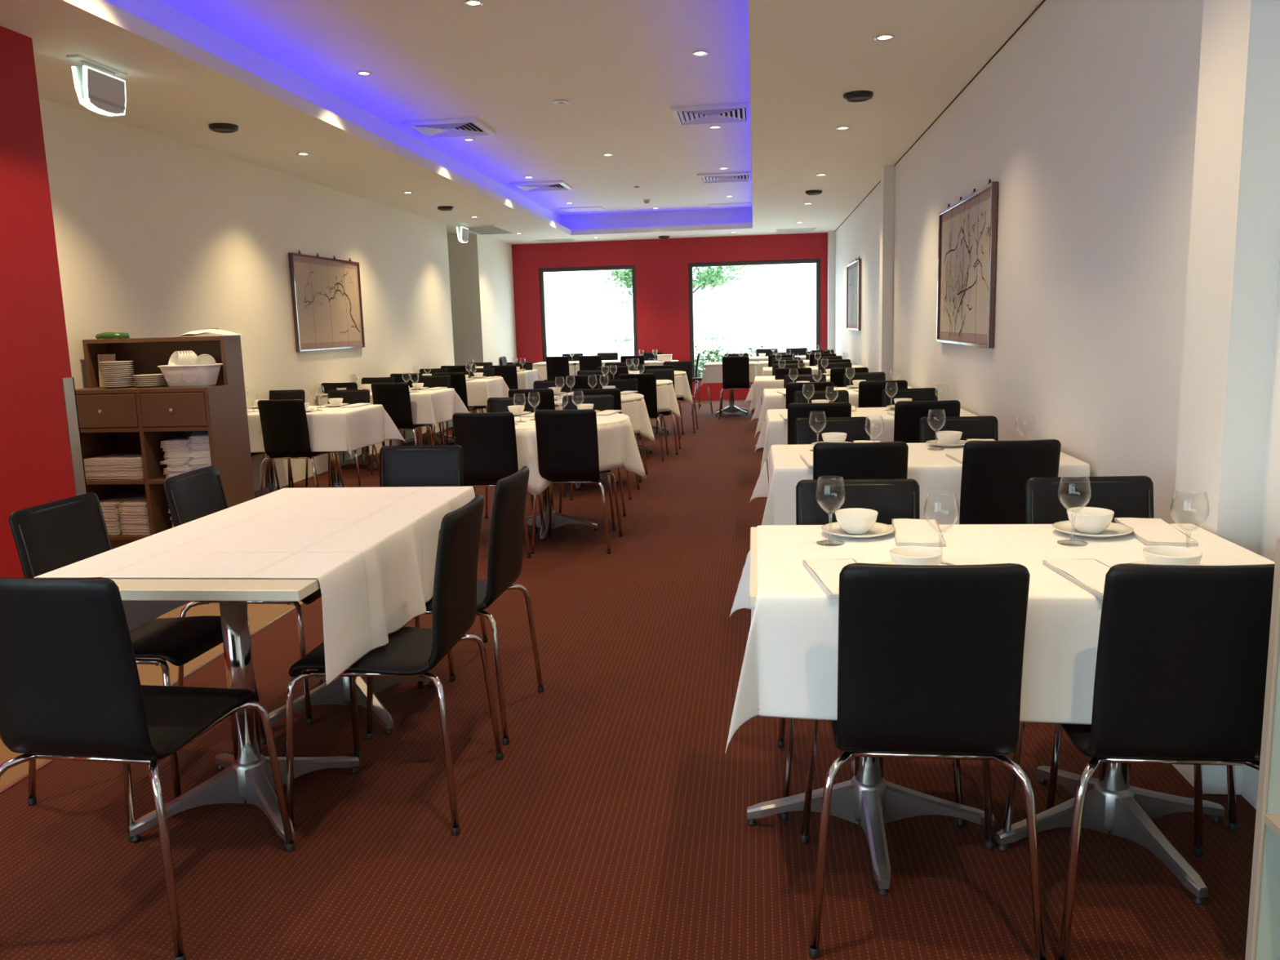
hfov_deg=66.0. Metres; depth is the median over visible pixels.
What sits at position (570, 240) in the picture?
ceiling vent
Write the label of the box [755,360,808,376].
tablecloth
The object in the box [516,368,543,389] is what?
tablecloth
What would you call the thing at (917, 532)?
napkin
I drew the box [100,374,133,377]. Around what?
plate
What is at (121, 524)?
folded cloth
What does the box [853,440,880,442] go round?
napkin
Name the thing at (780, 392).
napkin
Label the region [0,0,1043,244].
ceiling
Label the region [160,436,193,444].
folded cloth
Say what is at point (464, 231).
speaker grille
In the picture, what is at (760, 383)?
tablecloth
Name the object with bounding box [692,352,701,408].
dining chair
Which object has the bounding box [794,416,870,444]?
dining chair
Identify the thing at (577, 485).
dining table
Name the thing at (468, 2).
recessed light
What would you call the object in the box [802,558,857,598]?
napkin
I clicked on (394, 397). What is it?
dining chair
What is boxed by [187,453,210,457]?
folded cloth
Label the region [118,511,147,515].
folded cloth
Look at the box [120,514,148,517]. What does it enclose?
folded cloth
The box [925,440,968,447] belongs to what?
plate
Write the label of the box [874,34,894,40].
recessed light
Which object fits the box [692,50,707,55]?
recessed light
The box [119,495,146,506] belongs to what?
folded cloth
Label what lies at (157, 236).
wall
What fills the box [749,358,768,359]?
dining table
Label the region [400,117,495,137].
ceiling vent
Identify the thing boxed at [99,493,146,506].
folded cloth
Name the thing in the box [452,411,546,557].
dining chair
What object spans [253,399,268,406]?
rice bowl
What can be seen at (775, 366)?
dining chair
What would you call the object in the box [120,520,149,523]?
folded cloth
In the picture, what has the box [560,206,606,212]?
ceiling panel
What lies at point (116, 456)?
folded cloth
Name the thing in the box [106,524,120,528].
folded cloth
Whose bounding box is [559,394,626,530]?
dining chair
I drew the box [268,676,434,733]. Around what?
dining table
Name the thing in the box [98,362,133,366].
plate
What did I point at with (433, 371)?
dining chair
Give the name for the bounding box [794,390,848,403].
dining chair
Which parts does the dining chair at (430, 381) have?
leg, backrest, leg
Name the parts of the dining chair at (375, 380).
backrest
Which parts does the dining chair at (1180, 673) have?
leg, leg, seat, seat frame, backrest, leg, leg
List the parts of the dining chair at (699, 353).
leg, leg, backrest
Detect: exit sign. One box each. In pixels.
[66,54,128,115]
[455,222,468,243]
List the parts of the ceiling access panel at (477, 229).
panel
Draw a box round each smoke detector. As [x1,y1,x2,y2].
[553,100,568,104]
[642,199,650,203]
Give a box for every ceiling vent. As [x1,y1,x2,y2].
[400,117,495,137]
[510,180,572,191]
[535,238,578,243]
[671,102,750,124]
[697,171,751,182]
[775,227,817,233]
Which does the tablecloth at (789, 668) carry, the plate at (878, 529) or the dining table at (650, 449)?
the plate at (878, 529)
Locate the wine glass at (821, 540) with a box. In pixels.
[815,477,845,546]
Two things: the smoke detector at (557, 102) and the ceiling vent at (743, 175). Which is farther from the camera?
the ceiling vent at (743, 175)
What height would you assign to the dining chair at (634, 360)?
0.872 m
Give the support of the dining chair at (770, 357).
on the floor
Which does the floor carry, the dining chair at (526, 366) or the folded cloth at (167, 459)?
the dining chair at (526, 366)
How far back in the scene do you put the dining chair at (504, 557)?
3.31 m
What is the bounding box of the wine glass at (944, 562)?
[924,490,959,564]
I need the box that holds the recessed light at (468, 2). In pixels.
[463,0,483,6]
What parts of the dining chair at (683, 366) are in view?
backrest, leg, leg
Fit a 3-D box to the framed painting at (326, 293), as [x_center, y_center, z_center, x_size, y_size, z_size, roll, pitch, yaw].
[-3.091,-1.770,9.823,0.038,0.934,1.565,-1,9,7]
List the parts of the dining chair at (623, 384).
backrest, leg, leg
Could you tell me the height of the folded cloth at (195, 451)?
0.023 m
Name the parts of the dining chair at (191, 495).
leg, backrest, seat frame, seat, leg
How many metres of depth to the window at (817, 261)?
16.98 m
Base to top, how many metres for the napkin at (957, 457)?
0.012 m
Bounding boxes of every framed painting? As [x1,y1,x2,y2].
[288,250,364,351]
[846,256,861,330]
[936,179,998,348]
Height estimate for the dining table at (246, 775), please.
0.750 m
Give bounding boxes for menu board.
[97,354,115,386]
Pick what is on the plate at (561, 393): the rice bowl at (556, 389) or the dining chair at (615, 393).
the rice bowl at (556, 389)
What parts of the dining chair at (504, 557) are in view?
leg, leg, seat frame, seat, leg, backrest, leg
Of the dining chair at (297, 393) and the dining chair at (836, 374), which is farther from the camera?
the dining chair at (836, 374)
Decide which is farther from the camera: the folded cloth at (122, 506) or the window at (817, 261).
the window at (817, 261)
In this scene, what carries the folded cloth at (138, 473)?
on the folded cloth at (117, 477)
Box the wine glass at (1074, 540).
[1057,473,1091,546]
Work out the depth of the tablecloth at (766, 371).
12.02 m
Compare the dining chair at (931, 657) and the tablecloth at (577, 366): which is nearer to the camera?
the dining chair at (931, 657)
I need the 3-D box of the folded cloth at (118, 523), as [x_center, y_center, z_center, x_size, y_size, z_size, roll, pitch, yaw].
[-3.315,0.254,6.288,0.199,0.020,0.338,0,9,7]
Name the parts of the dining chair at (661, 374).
backrest, seat, leg, leg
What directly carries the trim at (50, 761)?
on the floor
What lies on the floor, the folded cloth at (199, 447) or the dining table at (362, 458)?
the dining table at (362, 458)
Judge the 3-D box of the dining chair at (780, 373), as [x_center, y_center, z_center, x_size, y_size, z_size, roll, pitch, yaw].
[1.587,-0.744,10.294,0.493,0.872,0.508,-1,9,5]
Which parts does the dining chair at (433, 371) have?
backrest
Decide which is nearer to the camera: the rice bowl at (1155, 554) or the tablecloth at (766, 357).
the rice bowl at (1155, 554)
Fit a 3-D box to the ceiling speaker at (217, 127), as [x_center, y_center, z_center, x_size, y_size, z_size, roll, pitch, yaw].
[-2.876,-2.429,6.813,0.194,0.036,0.194,-1,9,7]
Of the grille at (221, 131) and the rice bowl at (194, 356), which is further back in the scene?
the grille at (221, 131)
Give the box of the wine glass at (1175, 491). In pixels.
[1169,488,1209,565]
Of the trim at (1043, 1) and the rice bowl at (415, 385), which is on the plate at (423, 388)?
the rice bowl at (415, 385)
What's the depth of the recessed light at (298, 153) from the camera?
7.93 m
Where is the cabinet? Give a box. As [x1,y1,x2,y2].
[75,335,254,549]
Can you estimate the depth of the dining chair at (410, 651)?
2.73 m
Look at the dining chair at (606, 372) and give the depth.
10.74 m
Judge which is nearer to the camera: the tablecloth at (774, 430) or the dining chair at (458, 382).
the tablecloth at (774, 430)
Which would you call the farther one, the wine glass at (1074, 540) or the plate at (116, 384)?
the plate at (116, 384)
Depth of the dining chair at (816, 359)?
12.86 m
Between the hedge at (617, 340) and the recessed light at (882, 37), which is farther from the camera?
the hedge at (617, 340)
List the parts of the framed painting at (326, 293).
frame rail, frame rail, frame rail, frame rail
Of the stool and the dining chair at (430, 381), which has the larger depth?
the stool
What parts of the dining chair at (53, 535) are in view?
leg, backrest, seat frame, leg, seat, leg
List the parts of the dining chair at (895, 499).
leg, leg, backrest, leg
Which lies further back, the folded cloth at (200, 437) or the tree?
the tree
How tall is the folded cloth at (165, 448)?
0.023 m
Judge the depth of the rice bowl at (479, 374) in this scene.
11.95 m
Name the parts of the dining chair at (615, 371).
backrest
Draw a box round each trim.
[0,602,303,795]
[835,0,1045,231]
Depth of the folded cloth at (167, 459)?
6.05 m
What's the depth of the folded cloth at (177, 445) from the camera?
6.02 m
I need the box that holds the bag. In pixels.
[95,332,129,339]
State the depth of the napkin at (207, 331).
6.10 m
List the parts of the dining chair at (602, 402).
leg, backrest, leg, leg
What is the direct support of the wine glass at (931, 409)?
on the tablecloth at (935, 473)
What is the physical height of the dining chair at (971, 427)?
0.872 m
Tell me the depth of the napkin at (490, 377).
11.90 m
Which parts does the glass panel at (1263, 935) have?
panel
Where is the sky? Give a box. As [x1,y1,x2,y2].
[543,262,816,306]
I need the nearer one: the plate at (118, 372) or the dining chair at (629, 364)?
the plate at (118, 372)
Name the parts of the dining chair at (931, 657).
leg, leg, seat, seat frame, backrest, leg, leg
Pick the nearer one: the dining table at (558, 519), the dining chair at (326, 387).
the dining table at (558, 519)
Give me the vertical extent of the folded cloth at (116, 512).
0.020 m
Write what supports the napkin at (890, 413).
on the tablecloth at (774, 430)
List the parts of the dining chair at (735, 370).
leg, leg, seat, seat frame, backrest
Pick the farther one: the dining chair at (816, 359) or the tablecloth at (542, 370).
the tablecloth at (542, 370)
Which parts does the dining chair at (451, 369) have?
backrest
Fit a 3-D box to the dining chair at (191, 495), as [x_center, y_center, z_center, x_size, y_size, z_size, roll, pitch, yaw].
[-1.397,0.395,3.652,0.508,0.872,0.493,-1,9,5]
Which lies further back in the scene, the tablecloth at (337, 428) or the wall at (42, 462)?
the tablecloth at (337, 428)
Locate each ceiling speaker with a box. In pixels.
[208,123,238,133]
[437,205,453,210]
[657,235,669,239]
[804,190,822,195]
[843,90,873,102]
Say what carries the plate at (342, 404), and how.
on the tablecloth at (337, 428)
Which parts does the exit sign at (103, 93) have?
mounting plate, panel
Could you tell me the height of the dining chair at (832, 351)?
0.872 m
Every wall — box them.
[0,26,87,577]
[39,97,516,491]
[511,232,827,399]
[827,0,1279,809]
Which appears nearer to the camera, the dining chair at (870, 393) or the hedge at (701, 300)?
the dining chair at (870, 393)
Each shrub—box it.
[693,344,731,377]
[733,343,768,356]
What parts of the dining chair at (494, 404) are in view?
leg, backrest, leg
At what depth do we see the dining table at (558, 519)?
6.57 m
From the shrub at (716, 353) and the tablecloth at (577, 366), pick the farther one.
the shrub at (716, 353)
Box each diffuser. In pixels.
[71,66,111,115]
[82,65,126,115]
[456,226,463,243]
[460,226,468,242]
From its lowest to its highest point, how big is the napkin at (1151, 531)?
0.012 m
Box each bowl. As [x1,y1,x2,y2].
[168,351,181,365]
[170,351,184,365]
[173,351,186,365]
[183,351,190,365]
[186,351,192,364]
[189,350,198,364]
[195,354,216,364]
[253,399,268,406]
[304,403,309,410]
[328,398,342,404]
[336,387,346,390]
[360,383,371,389]
[412,382,423,388]
[473,372,483,377]
[507,404,524,413]
[548,386,561,393]
[576,404,594,409]
[602,386,615,388]
[758,353,765,356]
[811,400,829,403]
[815,477,845,513]
[821,432,847,442]
[825,368,831,373]
[835,507,878,534]
[852,379,866,386]
[889,545,942,564]
[893,398,911,404]
[924,490,959,533]
[935,431,962,444]
[1057,473,1091,513]
[1066,506,1114,533]
[1142,545,1202,565]
[1169,488,1209,533]
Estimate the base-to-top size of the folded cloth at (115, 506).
0.020 m
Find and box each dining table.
[47,577,359,848]
[254,453,282,498]
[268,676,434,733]
[328,451,346,487]
[340,445,379,470]
[404,423,454,444]
[413,426,422,445]
[448,409,476,444]
[515,417,629,542]
[532,362,573,365]
[555,395,644,490]
[573,360,620,364]
[637,381,672,453]
[644,360,678,364]
[651,372,686,433]
[703,361,757,416]
[746,527,994,896]
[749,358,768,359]
[995,762,1224,905]
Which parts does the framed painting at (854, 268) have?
frame rail, frame rail, frame rail, frame rail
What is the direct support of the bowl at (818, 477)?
on the wine glass at (821, 540)
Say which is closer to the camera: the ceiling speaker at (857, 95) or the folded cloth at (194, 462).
the folded cloth at (194, 462)
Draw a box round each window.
[538,265,637,380]
[688,258,820,381]
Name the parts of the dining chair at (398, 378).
backrest, leg, leg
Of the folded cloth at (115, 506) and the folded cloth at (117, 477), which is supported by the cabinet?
the folded cloth at (117, 477)
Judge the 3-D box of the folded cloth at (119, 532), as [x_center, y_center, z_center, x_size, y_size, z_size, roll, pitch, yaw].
[-3.311,0.308,6.297,0.199,0.020,0.338,0,9,8]
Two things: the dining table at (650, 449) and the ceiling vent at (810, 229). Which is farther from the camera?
the ceiling vent at (810, 229)
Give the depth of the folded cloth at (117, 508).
6.10 m
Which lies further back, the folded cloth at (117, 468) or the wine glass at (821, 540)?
the folded cloth at (117, 468)
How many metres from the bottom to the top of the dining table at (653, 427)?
0.750 m
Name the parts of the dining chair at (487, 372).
backrest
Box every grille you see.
[213,128,235,133]
[847,97,869,102]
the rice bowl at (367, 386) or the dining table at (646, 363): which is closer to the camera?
the rice bowl at (367, 386)
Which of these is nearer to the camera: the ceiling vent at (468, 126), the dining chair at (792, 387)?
the dining chair at (792, 387)
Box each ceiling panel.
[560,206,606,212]
[708,202,751,208]
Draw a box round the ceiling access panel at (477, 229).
[454,224,515,235]
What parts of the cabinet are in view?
panel, drawer, panel, drawer, panel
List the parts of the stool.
leg, seat, leg, leg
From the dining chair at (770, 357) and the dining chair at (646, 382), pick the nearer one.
the dining chair at (646, 382)
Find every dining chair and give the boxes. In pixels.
[0,577,295,959]
[8,492,266,813]
[163,465,321,724]
[250,452,279,490]
[257,399,344,496]
[269,389,319,488]
[285,493,503,835]
[305,389,379,488]
[320,382,383,471]
[342,377,401,465]
[365,466,544,745]
[370,382,433,474]
[379,444,488,681]
[390,373,442,445]
[401,374,450,445]
[419,368,453,441]
[432,372,481,445]
[440,364,483,426]
[452,368,494,443]
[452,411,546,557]
[466,362,493,368]
[484,396,538,532]
[488,364,518,389]
[499,356,506,364]
[506,361,532,370]
[507,388,575,497]
[530,408,622,554]
[533,379,573,393]
[546,355,569,380]
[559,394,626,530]
[562,353,582,375]
[567,374,604,390]
[569,388,639,499]
[577,369,610,378]
[578,355,602,370]
[596,352,617,359]
[596,365,639,435]
[597,378,647,482]
[604,361,633,371]
[618,373,668,461]
[620,355,644,371]
[636,368,680,454]
[639,364,684,439]
[641,351,662,360]
[655,360,697,434]
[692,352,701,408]
[718,355,753,419]
[721,353,754,414]
[755,348,777,356]
[768,354,795,367]
[769,351,794,355]
[772,356,800,362]
[772,360,803,364]
[772,363,805,375]
[774,367,812,379]
[777,478,964,826]
[783,373,826,388]
[786,347,808,355]
[786,381,834,408]
[787,402,851,444]
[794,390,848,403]
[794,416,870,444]
[800,563,1047,959]
[805,351,831,359]
[808,353,836,366]
[810,349,834,353]
[813,355,842,365]
[813,441,908,479]
[817,361,852,373]
[818,359,850,363]
[830,367,868,387]
[843,372,885,386]
[857,380,907,407]
[882,387,937,407]
[893,400,960,443]
[919,415,998,443]
[959,439,1061,524]
[1001,563,1275,959]
[1025,475,1238,831]
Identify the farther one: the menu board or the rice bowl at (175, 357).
the menu board
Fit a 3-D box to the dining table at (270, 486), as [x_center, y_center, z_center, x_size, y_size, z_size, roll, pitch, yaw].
[-3.006,-0.184,7.967,0.560,0.750,0.750,-1,9,7]
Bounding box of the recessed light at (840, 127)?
[835,126,849,129]
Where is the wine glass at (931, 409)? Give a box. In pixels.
[927,408,946,449]
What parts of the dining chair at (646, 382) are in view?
backrest, seat, leg, leg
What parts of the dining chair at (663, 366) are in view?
backrest, leg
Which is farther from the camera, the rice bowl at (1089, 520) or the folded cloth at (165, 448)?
the folded cloth at (165, 448)
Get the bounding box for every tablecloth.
[34,486,475,685]
[246,404,405,460]
[318,388,469,430]
[466,377,509,406]
[514,411,647,494]
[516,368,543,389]
[532,360,578,379]
[554,393,656,444]
[575,360,620,375]
[628,370,693,404]
[644,360,676,365]
[656,379,681,420]
[700,360,755,385]
[724,523,1275,753]
[744,375,830,413]
[748,355,768,370]
[749,442,1089,524]
[750,386,912,437]
[754,407,977,472]
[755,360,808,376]
[760,364,864,376]
[795,355,805,359]
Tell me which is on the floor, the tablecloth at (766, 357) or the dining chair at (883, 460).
the dining chair at (883, 460)
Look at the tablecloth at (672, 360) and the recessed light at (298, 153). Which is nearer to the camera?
the recessed light at (298, 153)
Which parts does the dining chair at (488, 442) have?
seat, seat frame, backrest, leg, leg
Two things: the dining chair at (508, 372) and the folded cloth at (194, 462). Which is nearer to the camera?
the folded cloth at (194, 462)
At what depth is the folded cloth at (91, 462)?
6.05 m
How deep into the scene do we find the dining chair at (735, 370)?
13.69 m
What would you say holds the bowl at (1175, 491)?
on the wine glass at (1175, 491)
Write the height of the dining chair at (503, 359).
0.872 m
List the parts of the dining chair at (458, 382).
leg, leg, backrest, seat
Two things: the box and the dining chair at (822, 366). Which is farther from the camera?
the box
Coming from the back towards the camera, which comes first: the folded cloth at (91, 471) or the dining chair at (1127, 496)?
the folded cloth at (91, 471)
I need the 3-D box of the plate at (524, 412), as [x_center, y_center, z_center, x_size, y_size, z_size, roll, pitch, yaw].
[-0.854,-0.456,6.816,0.204,0.018,0.204,-1,9,7]
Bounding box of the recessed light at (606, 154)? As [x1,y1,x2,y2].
[603,153,613,155]
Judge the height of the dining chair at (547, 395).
0.872 m
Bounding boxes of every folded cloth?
[83,451,142,462]
[84,461,142,465]
[84,463,142,467]
[84,466,143,471]
[84,469,143,473]
[84,472,143,476]
[85,475,144,479]
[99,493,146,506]
[101,505,119,509]
[101,506,119,511]
[102,511,118,515]
[102,514,121,517]
[103,515,120,520]
[104,519,119,523]
[105,521,121,526]
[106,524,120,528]
[106,528,122,532]
[107,530,122,535]
[118,505,147,508]
[118,508,147,511]
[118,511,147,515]
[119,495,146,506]
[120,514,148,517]
[120,517,148,520]
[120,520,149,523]
[120,523,149,526]
[120,525,149,529]
[121,528,150,532]
[121,532,150,535]
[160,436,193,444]
[160,442,193,448]
[160,460,190,464]
[162,447,191,451]
[163,453,192,457]
[163,466,191,471]
[163,470,191,475]
[164,449,193,454]
[164,457,191,461]
[165,474,178,478]
[166,463,191,467]
[186,443,209,447]
[187,431,208,438]
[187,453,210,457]
[187,460,211,464]
[188,434,208,439]
[188,449,209,453]
[189,439,208,443]
[189,446,209,450]
[189,463,211,467]
[190,457,210,461]
[190,466,204,470]
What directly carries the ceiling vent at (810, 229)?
in the ceiling
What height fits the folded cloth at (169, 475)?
0.023 m
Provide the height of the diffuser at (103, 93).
0.203 m
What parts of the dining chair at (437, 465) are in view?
backrest, leg, leg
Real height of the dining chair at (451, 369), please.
0.872 m
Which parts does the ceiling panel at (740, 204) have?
panel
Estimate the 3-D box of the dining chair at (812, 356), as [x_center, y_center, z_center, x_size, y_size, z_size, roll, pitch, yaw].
[2.597,-1.370,14.052,0.493,0.872,0.508,0,9,8]
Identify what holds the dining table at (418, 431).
on the floor
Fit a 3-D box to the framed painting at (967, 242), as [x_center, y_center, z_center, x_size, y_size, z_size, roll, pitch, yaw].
[2.070,-1.343,6.307,0.038,0.949,1.610,-1,9,7]
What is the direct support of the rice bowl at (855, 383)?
on the plate at (851, 386)
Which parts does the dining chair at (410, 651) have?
leg, leg, seat, seat frame, leg, backrest, leg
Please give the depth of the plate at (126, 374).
6.02 m
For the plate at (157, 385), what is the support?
on the cabinet
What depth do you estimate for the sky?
33.31 m
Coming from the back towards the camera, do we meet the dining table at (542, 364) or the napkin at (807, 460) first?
the dining table at (542, 364)
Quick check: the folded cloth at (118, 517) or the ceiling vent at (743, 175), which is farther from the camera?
the ceiling vent at (743, 175)
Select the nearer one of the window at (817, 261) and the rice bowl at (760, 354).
the rice bowl at (760, 354)
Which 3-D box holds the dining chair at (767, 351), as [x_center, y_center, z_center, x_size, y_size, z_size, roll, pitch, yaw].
[2.151,-1.778,16.701,0.493,0.872,0.508,0,9,8]
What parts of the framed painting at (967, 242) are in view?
frame rail, frame rail, frame rail, frame rail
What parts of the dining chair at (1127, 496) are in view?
leg, backrest, leg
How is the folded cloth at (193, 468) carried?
on the folded cloth
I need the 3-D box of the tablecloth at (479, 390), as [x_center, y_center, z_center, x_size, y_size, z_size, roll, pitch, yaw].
[-2.221,-1.024,11.877,1.267,0.373,0.980,-1,9,7]
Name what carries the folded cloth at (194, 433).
in the cabinet
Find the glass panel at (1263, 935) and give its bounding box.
[1244,537,1279,959]
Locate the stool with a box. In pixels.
[691,377,713,415]
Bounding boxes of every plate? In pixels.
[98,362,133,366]
[99,360,133,364]
[99,364,133,368]
[99,366,133,369]
[99,368,133,372]
[100,370,134,373]
[100,372,133,376]
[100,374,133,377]
[100,376,134,380]
[100,380,135,384]
[101,378,133,382]
[101,382,134,386]
[101,384,135,388]
[132,375,164,379]
[133,373,163,377]
[133,377,164,381]
[133,379,165,383]
[133,381,166,385]
[133,383,167,387]
[248,404,257,408]
[305,408,314,412]
[323,403,349,407]
[408,386,428,390]
[471,376,486,378]
[513,411,530,416]
[554,391,566,395]
[811,441,850,445]
[821,521,894,538]
[846,385,858,388]
[877,560,945,564]
[886,404,894,408]
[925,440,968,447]
[1052,520,1133,537]
[1129,560,1202,565]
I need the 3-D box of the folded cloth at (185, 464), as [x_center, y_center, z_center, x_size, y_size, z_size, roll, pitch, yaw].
[-2.822,-0.102,6.150,0.170,0.023,0.203,-2,9,-2]
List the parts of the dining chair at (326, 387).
backrest, leg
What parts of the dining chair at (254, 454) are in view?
seat frame, leg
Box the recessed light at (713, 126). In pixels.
[710,125,720,128]
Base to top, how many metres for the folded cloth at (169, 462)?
0.023 m
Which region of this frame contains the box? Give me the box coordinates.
[656,354,672,361]
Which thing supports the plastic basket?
on the cabinet
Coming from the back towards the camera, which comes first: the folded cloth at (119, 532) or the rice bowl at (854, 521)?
the folded cloth at (119, 532)
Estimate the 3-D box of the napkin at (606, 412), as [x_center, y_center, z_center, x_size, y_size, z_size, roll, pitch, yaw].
[-0.227,-0.460,6.752,0.128,0.012,0.312,1,9,17]
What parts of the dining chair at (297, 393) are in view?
backrest, leg, leg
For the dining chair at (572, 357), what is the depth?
17.20 m
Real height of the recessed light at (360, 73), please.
0.008 m
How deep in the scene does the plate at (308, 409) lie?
7.61 m
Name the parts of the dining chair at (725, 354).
backrest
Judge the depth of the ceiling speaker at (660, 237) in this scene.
16.43 m
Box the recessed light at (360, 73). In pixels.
[355,71,371,75]
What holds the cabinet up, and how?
on the floor
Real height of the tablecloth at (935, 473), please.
0.344 m
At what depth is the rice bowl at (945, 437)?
4.55 m
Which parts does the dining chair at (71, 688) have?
leg, backrest, leg, seat, seat frame, leg, leg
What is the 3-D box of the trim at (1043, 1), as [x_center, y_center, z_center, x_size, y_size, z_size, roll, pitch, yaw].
[2.447,-3.023,9.514,0.009,0.006,14.060,-1,9,7]
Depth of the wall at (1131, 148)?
3.65 m
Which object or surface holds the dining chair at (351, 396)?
on the floor
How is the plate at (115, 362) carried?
on the plate at (120, 364)
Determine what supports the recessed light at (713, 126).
in the ceiling
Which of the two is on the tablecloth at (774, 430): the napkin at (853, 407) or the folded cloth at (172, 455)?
the napkin at (853, 407)
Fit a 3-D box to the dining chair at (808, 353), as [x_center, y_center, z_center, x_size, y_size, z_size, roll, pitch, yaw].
[2.673,-1.475,14.701,0.493,0.872,0.508,-1,9,6]
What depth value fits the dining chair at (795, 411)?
5.79 m
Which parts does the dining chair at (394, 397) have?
leg, backrest, seat, seat frame, leg, leg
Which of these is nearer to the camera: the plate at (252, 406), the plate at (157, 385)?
the plate at (157, 385)
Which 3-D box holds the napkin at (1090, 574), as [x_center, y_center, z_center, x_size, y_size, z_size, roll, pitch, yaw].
[1.040,0.222,2.239,0.128,0.012,0.312,-2,9,0]
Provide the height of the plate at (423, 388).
0.018 m
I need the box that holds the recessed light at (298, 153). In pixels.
[296,152,309,155]
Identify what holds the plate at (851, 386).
on the tablecloth at (770, 398)
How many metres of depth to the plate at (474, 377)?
11.94 m
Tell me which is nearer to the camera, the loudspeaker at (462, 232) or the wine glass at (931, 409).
the wine glass at (931, 409)
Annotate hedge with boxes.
[600,335,632,342]
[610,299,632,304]
[693,297,706,302]
[697,335,737,340]
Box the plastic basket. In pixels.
[157,363,222,387]
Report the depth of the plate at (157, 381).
6.01 m
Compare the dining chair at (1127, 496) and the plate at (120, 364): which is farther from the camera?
the plate at (120, 364)
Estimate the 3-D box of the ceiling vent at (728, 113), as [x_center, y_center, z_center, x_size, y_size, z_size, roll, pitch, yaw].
[0.622,-3.126,8.445,0.660,0.030,0.660,-1,9,7]
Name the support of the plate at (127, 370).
on the plate at (118, 372)
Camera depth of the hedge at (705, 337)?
20.83 m
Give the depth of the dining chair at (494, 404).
6.96 m
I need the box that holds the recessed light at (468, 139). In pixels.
[463,137,474,141]
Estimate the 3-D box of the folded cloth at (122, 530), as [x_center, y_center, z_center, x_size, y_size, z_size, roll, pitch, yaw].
[-3.100,0.289,6.266,0.199,0.020,0.338,-1,9,7]
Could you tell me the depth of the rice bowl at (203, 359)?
6.03 m
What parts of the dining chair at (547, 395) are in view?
backrest, leg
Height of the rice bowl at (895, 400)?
0.058 m
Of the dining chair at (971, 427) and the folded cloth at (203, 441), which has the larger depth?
the folded cloth at (203, 441)
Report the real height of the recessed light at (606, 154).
0.008 m
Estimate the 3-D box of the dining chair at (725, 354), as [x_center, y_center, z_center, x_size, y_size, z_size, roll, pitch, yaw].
[1.444,-1.440,14.697,0.493,0.872,0.508,-1,9,5]
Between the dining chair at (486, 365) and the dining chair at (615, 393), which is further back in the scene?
the dining chair at (486, 365)
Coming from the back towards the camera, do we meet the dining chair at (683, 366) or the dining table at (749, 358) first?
the dining table at (749, 358)
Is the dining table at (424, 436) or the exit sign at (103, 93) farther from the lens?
the dining table at (424, 436)
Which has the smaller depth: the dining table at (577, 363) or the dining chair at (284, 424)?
the dining chair at (284, 424)
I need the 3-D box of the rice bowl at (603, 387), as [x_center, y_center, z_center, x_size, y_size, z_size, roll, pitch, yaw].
[-0.274,-0.797,8.692,0.119,0.058,0.119,-1,9,7]
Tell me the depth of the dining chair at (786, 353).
14.83 m
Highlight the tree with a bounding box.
[605,265,746,296]
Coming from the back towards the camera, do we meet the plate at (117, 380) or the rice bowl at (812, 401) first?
the rice bowl at (812, 401)
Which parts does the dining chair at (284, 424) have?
leg, backrest, leg, seat, seat frame, leg, leg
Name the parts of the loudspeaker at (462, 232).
mounting plate, panel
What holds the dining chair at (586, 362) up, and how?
on the floor
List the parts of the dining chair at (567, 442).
leg, leg, backrest, seat, seat frame, leg, leg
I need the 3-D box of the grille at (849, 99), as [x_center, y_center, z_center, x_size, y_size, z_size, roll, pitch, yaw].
[1.414,-2.467,6.390,0.140,0.005,0.140,-1,9,7]
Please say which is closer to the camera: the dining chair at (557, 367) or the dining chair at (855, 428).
the dining chair at (855, 428)
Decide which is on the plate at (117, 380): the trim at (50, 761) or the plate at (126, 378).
the plate at (126, 378)
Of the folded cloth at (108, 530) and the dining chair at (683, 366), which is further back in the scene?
the dining chair at (683, 366)
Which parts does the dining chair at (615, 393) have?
leg, backrest, leg, leg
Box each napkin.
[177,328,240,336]
[315,393,328,395]
[339,403,371,408]
[422,386,447,390]
[482,376,501,378]
[520,412,534,417]
[558,391,573,395]
[595,409,622,415]
[620,391,637,394]
[776,391,786,395]
[779,413,787,420]
[800,454,813,467]
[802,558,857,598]
[851,405,856,411]
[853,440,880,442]
[887,412,894,416]
[891,518,946,546]
[946,453,963,463]
[966,439,995,440]
[1042,558,1110,599]
[1114,517,1198,546]
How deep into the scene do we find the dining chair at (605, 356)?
17.12 m
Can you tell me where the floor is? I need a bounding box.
[0,399,1256,959]
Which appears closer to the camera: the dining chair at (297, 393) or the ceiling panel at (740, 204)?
the dining chair at (297, 393)
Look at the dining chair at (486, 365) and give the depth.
14.10 m
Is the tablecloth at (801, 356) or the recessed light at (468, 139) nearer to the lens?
the recessed light at (468, 139)
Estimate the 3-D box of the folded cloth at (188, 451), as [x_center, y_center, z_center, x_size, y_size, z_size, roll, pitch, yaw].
[-2.823,-0.184,6.132,0.170,0.023,0.203,-1,9,4]
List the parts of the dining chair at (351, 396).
leg, leg, backrest, leg, leg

